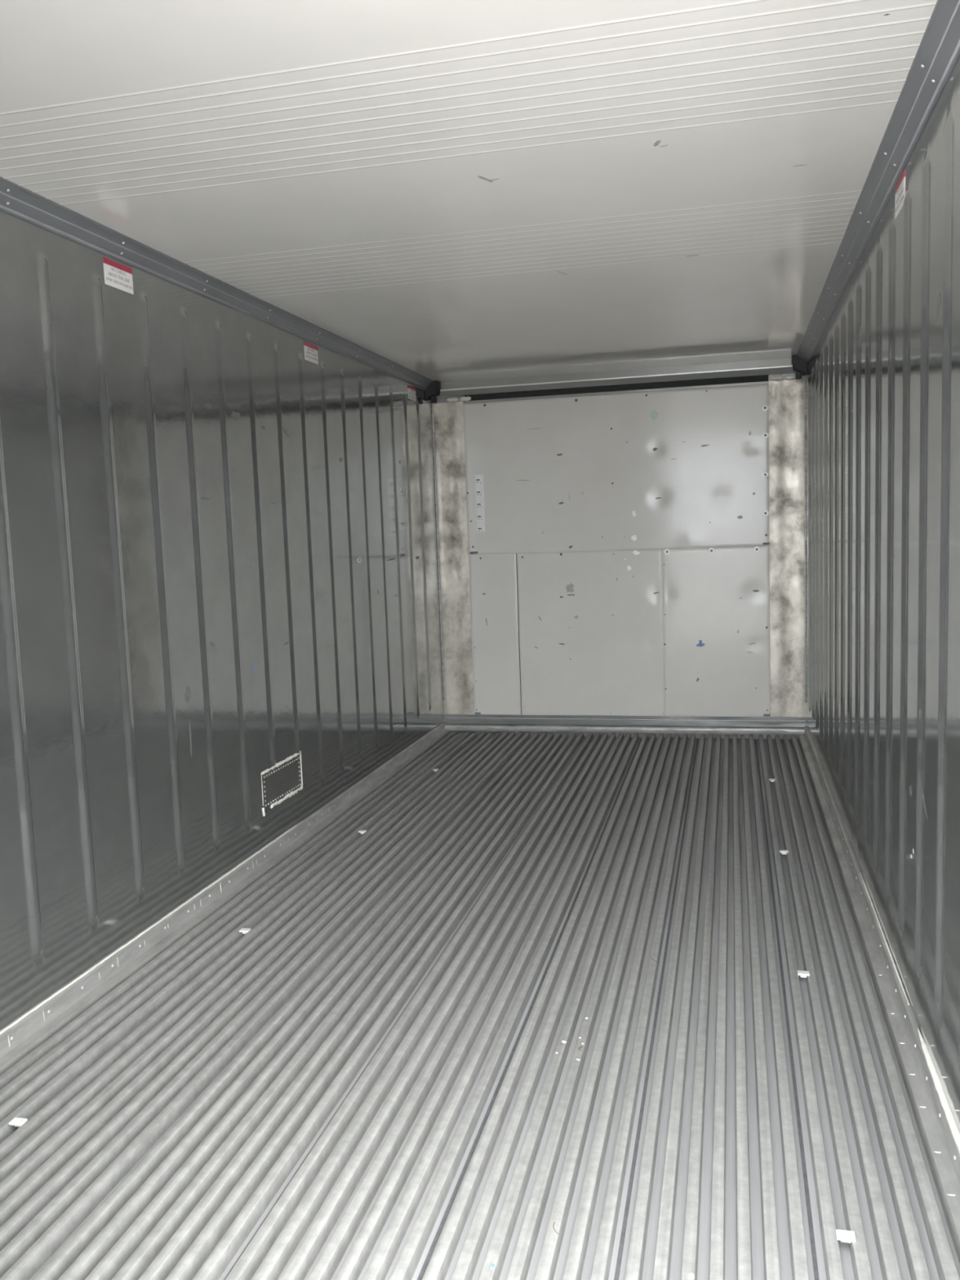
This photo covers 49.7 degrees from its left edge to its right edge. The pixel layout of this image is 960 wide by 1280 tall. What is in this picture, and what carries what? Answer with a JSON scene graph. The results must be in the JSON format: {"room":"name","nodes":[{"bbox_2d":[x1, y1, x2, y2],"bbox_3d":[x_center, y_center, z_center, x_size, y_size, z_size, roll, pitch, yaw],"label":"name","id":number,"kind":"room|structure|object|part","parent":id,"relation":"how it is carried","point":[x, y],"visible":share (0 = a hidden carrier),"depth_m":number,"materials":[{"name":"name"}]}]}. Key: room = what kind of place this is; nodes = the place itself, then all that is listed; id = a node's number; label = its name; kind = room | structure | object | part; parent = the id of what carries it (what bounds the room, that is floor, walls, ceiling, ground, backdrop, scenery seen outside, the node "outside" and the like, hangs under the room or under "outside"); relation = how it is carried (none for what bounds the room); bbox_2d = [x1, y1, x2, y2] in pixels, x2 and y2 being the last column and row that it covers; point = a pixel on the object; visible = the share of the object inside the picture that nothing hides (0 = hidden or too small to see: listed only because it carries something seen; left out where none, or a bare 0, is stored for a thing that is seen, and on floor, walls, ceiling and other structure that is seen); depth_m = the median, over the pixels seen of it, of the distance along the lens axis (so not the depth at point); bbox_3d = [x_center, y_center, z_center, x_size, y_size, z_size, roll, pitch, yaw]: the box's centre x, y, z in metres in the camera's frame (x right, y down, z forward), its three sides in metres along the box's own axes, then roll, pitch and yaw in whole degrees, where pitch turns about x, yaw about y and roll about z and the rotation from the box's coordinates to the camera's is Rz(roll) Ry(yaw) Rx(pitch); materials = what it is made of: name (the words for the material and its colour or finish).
{"room":"refrigerated shipping container","nodes":[
{"label":"refrigerated shipping container","id":0,"kind":"room"},
{"bbox_2d":[0,210,444,1031],"bbox_3d":[-0.967,-0.172,4.003,0.079,2.310,5.718,-1,6,14],"label":"wall","id":1,"kind":"structure","parent":0,"point":[219,566],"depth_m":3.52,"materials":[{"name":"silver metal"}]},
{"bbox_2d":[102,257,133,294],"bbox_3d":[-1.130,-1.138,3.238,0.002,0.080,0.155,-1,6,14],"label":"label","id":2,"kind":"object","parent":1,"relation":"attached to","point":[117,275],"visible":1,"depth_m":3.23,"materials":[{"name":"white paper"}]},
{"bbox_2d":[0,176,433,390],"bbox_3d":[-0.959,-1.284,3.821,0.060,0.057,5.618,-1,6,14],"label":"trim","id":3,"kind":"structure","parent":1,"relation":"attached to","point":[17,201],"depth_m":3.49,"materials":[{"name":"grey metal"}]},
{"bbox_2d":[0,722,450,1075],"bbox_3d":[-0.881,0.905,4.080,0.048,0.094,5.668,-1,6,14],"label":"baseboard","id":4,"kind":"structure","parent":1,"relation":"attached to","point":[23,1037],"depth_m":3.50,"materials":[{"name":"metal"}]},
{"bbox_2d":[0,820,303,1034],"bbox_3d":[-1.150,0.974,3.057,0.008,0.007,3.150,-1,6,14],"label":"light reflection","id":5,"kind":"object","parent":4,"relation":"on","point":[290,829],"visible":1,"depth_m":3.26,"materials":[{"name":"white metal"}]},
{"bbox_2d":[261,751,302,816],"bbox_3d":[-0.835,0.602,4.379,0.012,0.186,0.406,-1,6,14],"label":"plate","id":6,"kind":"object","parent":1,"relation":"attached to","point":[282,780],"visible":1,"depth_m":4.37,"materials":[{"name":"metal"}]},
{"bbox_2d":[303,341,318,364],"bbox_3d":[-0.769,-1.310,4.726,0.002,0.080,0.155,-1,6,14],"label":"label","id":7,"kind":"object","parent":1,"relation":"attached to","point":[311,354],"visible":1,"depth_m":4.72,"materials":[{"name":"white paper"}]},
{"bbox_2d":[407,384,416,401],"bbox_3d":[-0.409,-1.481,6.215,0.002,0.080,0.155,-1,6,14],"label":"label","id":8,"kind":"object","parent":1,"relation":"attached to","point":[411,390],"visible":1,"depth_m":6.21,"materials":[{"name":"white paper"}]},
{"bbox_2d":[424,380,440,403],"bbox_3d":[-0.296,-1.557,6.509,0.084,0.132,0.085,-1,6,14],"label":"block","id":9,"kind":"object","parent":1,"relation":"attached to","point":[432,391],"visible":0.96,"depth_m":6.47,"materials":[{"name":"black plastic"}]},
{"bbox_2d":[0,0,937,382],"bbox_3d":[0.133,-1.373,3.598,2.430,0.091,5.718,-1,6,14],"label":"ceiling","id":10,"kind":"structure","parent":0,"point":[446,190],"depth_m":2.56,"materials":[{"name":"white paint"}]},
{"bbox_2d":[0,731,959,1279],"bbox_3d":[0.225,0.967,3.882,2.430,0.133,5.788,-1,6,14],"label":"floor","id":11,"kind":"structure","parent":0,"point":[367,1080],"depth_m":2.59,"materials":[{"name":"metal"}]},
{"bbox_2d":[8,1117,27,1127],"bbox_3d":[-1.058,1.109,2.373,0.033,0.015,0.024,-1,6,14],"label":"clip","id":12,"kind":"object","parent":11,"relation":"on","point":[16,1122],"visible":1,"depth_m":2.37,"materials":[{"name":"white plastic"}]},
{"bbox_2d":[239,928,250,933],"bbox_3d":[-0.790,0.981,3.482,0.033,0.015,0.024,-1,6,14],"label":"clip","id":13,"kind":"object","parent":11,"relation":"on","point":[244,931],"visible":1,"depth_m":3.48,"materials":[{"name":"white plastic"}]},
{"bbox_2d":[358,830,366,834],"bbox_3d":[-0.521,0.853,4.591,0.033,0.015,0.024,-1,6,14],"label":"clip","id":14,"kind":"object","parent":11,"relation":"on","point":[362,832],"visible":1,"depth_m":4.58,"materials":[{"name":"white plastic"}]},
{"bbox_2d":[779,849,788,854],"bbox_3d":[1.206,0.843,4.108,0.033,0.015,0.024,-1,6,14],"label":"clip","id":15,"kind":"object","parent":11,"relation":"on","point":[782,851],"visible":1,"depth_m":4.10,"materials":[{"name":"white plastic"}]},
{"bbox_2d":[797,970,809,977],"bbox_3d":[0.938,0.970,3.001,0.033,0.015,0.024,-1,6,14],"label":"clip","id":16,"kind":"object","parent":11,"relation":"on","point":[804,974],"visible":1,"depth_m":3.00,"materials":[{"name":"white plastic"}]},
{"bbox_2d":[835,1229,856,1243],"bbox_3d":[0.671,1.097,1.900,0.033,0.015,0.024,-1,6,14],"label":"clip","id":17,"kind":"object","parent":11,"relation":"on","point":[845,1236],"visible":1,"depth_m":1.90,"materials":[{"name":"white plastic"}]},
{"bbox_2d":[436,373,805,739],"bbox_3d":[0.853,-0.513,6.524,2.430,2.471,0.080,-1,6,14],"label":"wall","id":18,"kind":"structure","parent":0,"point":[442,399],"depth_m":6.57,"materials":[{"name":"grey metal"}]},
{"bbox_2d":[431,401,474,714],"bbox_3d":[-0.171,-0.509,6.724,0.206,2.028,0.016,-1,6,14],"label":"trim","id":19,"kind":"structure","parent":18,"relation":"attached to","point":[448,417],"depth_m":6.71,"materials":[{"name":"metal"}]},
{"bbox_2d":[446,395,471,402],"bbox_3d":[-0.134,-1.530,6.574,0.157,0.032,0.016,-1,6,14],"label":"smear","id":20,"kind":"object","parent":18,"relation":"attached to","point":[462,398],"visible":1,"depth_m":6.57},
{"bbox_2d":[468,553,521,715],"bbox_3d":[0.103,-0.031,6.711,0.322,1.049,0.017,-1,6,14],"label":"panel","id":21,"kind":"object","parent":18,"relation":"attached to","point":[493,578],"visible":1,"depth_m":6.71,"materials":[{"name":"grey paint"}]},
{"bbox_2d":[516,549,664,715],"bbox_3d":[0.699,-0.037,6.566,0.915,1.048,0.015,-1,6,14],"label":"panel","id":22,"kind":"object","parent":18,"relation":"attached to","point":[591,632],"visible":1,"depth_m":6.56,"materials":[{"name":"grey paint"}]},
{"bbox_2d":[436,358,795,404],"bbox_3d":[0.798,-1.576,6.340,2.290,0.136,0.066,-1,6,14],"label":"trim","id":23,"kind":"structure","parent":18,"relation":"attached to","point":[747,372],"depth_m":6.32,"materials":[{"name":"grey paint"}]},
{"bbox_3d":[0.803,-1.519,6.370,1.873,0.017,0.018,-1,6,14],"label":"slot sill","id":24,"kind":"part","parent":23,"relation":"part of","materials":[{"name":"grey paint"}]},
{"bbox_2d":[462,384,769,555],"bbox_3d":[0.821,-1.035,6.421,1.874,0.957,0.017,-1,6,14],"label":"panel","id":25,"kind":"object","parent":18,"relation":"attached to","point":[682,468],"depth_m":6.41,"materials":[{"name":"grey paint"}]},
{"bbox_3d":[0.000,-0.874,6.632,0.052,0.364,0.002,-1,6,14],"label":"label strip","id":26,"kind":"part","parent":25,"relation":"part of","materials":[{"name":"white paper"}]},
{"bbox_2d":[761,471,768,477],"bbox_3d":[1.709,-0.991,6.204,0.038,0.038,0.004,-1,6,14],"label":"screw","id":27,"kind":"object","parent":25,"relation":"in","point":[764,474],"depth_m":6.20,"materials":[{"name":"grey metal"}]},
{"bbox_2d":[761,404,768,411],"bbox_3d":[1.696,-1.381,6.162,0.038,0.038,0.004,-1,6,14],"label":"screw","id":28,"kind":"object","parent":25,"relation":"in","point":[764,407],"depth_m":6.16,"materials":[{"name":"grey metal"}]},
{"bbox_2d":[762,510,768,516],"bbox_3d":[1.718,-0.762,6.228,0.038,0.038,0.004,-1,6,14],"label":"screw","id":29,"kind":"object","parent":25,"relation":"in","point":[765,513],"depth_m":6.23,"materials":[{"name":"grey metal"}]},
{"bbox_2d":[762,431,768,438],"bbox_3d":[1.703,-1.222,6.179,0.038,0.038,0.004,-1,6,14],"label":"screw","id":30,"kind":"object","parent":25,"relation":"in","point":[765,434],"depth_m":6.18,"materials":[{"name":"grey metal"}]},
{"bbox_2d":[444,714,806,734],"bbox_3d":[0.873,0.533,6.565,2.290,0.102,0.066,-1,6,14],"label":"baseboard","id":31,"kind":"structure","parent":18,"relation":"attached to","point":[497,722],"depth_m":6.54,"materials":[{"name":"metal"}]},
{"bbox_2d":[662,546,770,716],"bbox_3d":[1.455,-0.045,6.381,0.640,1.050,0.019,-1,6,14],"label":"panel","id":32,"kind":"object","parent":18,"relation":"attached to","point":[716,601],"visible":1,"depth_m":6.37,"materials":[{"name":"grey paint"}]},
{"bbox_2d":[663,548,670,555],"bbox_3d":[1.154,-0.544,6.388,0.038,0.038,0.004,-1,6,14],"label":"washer","id":33,"kind":"object","parent":32,"relation":"in","point":[667,551],"depth_m":6.39,"materials":[{"name":"grey metal"}]},
{"bbox_2d":[708,547,715,553],"bbox_3d":[1.415,-0.545,6.325,0.038,0.038,0.004,-1,6,14],"label":"washer","id":34,"kind":"object","parent":32,"relation":"in","point":[711,550],"depth_m":6.32,"materials":[{"name":"grey metal"}]},
{"bbox_2d":[753,546,759,552],"bbox_3d":[1.674,-0.548,6.262,0.038,0.038,0.004,-1,6,14],"label":"washer","id":35,"kind":"object","parent":32,"relation":"in","point":[756,548],"depth_m":6.26,"materials":[{"name":"grey metal"}]},
{"bbox_2d":[773,373,795,380],"bbox_3d":[1.796,-1.548,6.104,0.131,0.033,0.016,-1,6,14],"label":"smear","id":36,"kind":"object","parent":18,"relation":"attached to","point":[788,376],"visible":0.96,"depth_m":6.10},
{"bbox_2d":[768,378,806,717],"bbox_3d":[1.852,-0.529,6.232,0.211,2.028,0.016,-1,6,14],"label":"trim","id":37,"kind":"structure","parent":18,"relation":"attached to","point":[786,397],"depth_m":6.22,"materials":[{"name":"metal"}]},
{"bbox_2d":[805,53,959,1133],"bbox_3d":[1.318,-0.194,3.447,0.079,2.310,5.718,-1,6,14],"label":"wall","id":38,"kind":"structure","parent":0,"point":[882,377],"depth_m":2.76,"materials":[{"name":"silver metal"}]},
{"bbox_2d":[791,355,807,379],"bbox_3d":[1.848,-1.578,5.988,0.084,0.132,0.085,-1,6,14],"label":"block","id":39,"kind":"object","parent":38,"relation":"attached to","point":[799,365],"visible":0.95,"depth_m":5.95,"materials":[{"name":"black plastic"}]},
{"bbox_2d":[804,379,806,702],"bbox_3d":[1.946,-0.577,6.191,0.009,1.925,0.014,-1,6,14],"label":"trim","id":40,"kind":"structure","parent":38,"relation":"attached to","point":[805,525],"depth_m":6.19,"materials":[{"name":"grey metal"}]},
{"bbox_2d":[796,0,959,364],"bbox_3d":[1.207,-1.305,3.294,0.060,0.057,5.618,-1,6,14],"label":"trim","id":41,"kind":"structure","parent":38,"relation":"attached to","point":[938,51],"depth_m":2.55,"materials":[{"name":"grey metal"}]},
{"bbox_2d":[798,725,959,1263],"bbox_3d":[1.297,0.883,3.550,0.048,0.094,5.668,-1,6,14],"label":"baseboard","id":42,"kind":"structure","parent":38,"relation":"attached to","point":[941,1150],"depth_m":2.69,"materials":[{"name":"metal"}]},
{"bbox_2d":[860,872,909,1004],"bbox_3d":[1.221,0.879,3.155,0.007,0.006,1.030,-1,6,14],"label":"light reflection","id":43,"kind":"object","parent":42,"relation":"on","point":[864,885],"visible":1,"depth_m":3.06,"materials":[{"name":"grey metal"}]},
{"bbox_2d":[916,1026,959,1153],"bbox_3d":[0.886,1.039,1.769,0.017,0.014,1.600,-1,6,14],"label":"light reflection","id":44,"kind":"object","parent":42,"relation":"on","point":[955,1134],"visible":1,"depth_m":2.24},
{"bbox_2d":[894,168,905,218],"bbox_3d":[1.093,-1.160,2.697,0.002,0.080,0.155,-1,6,14],"label":"label","id":45,"kind":"object","parent":38,"relation":"attached to","point":[900,188],"visible":1,"depth_m":2.69,"materials":[{"name":"white paper"}]}
]}

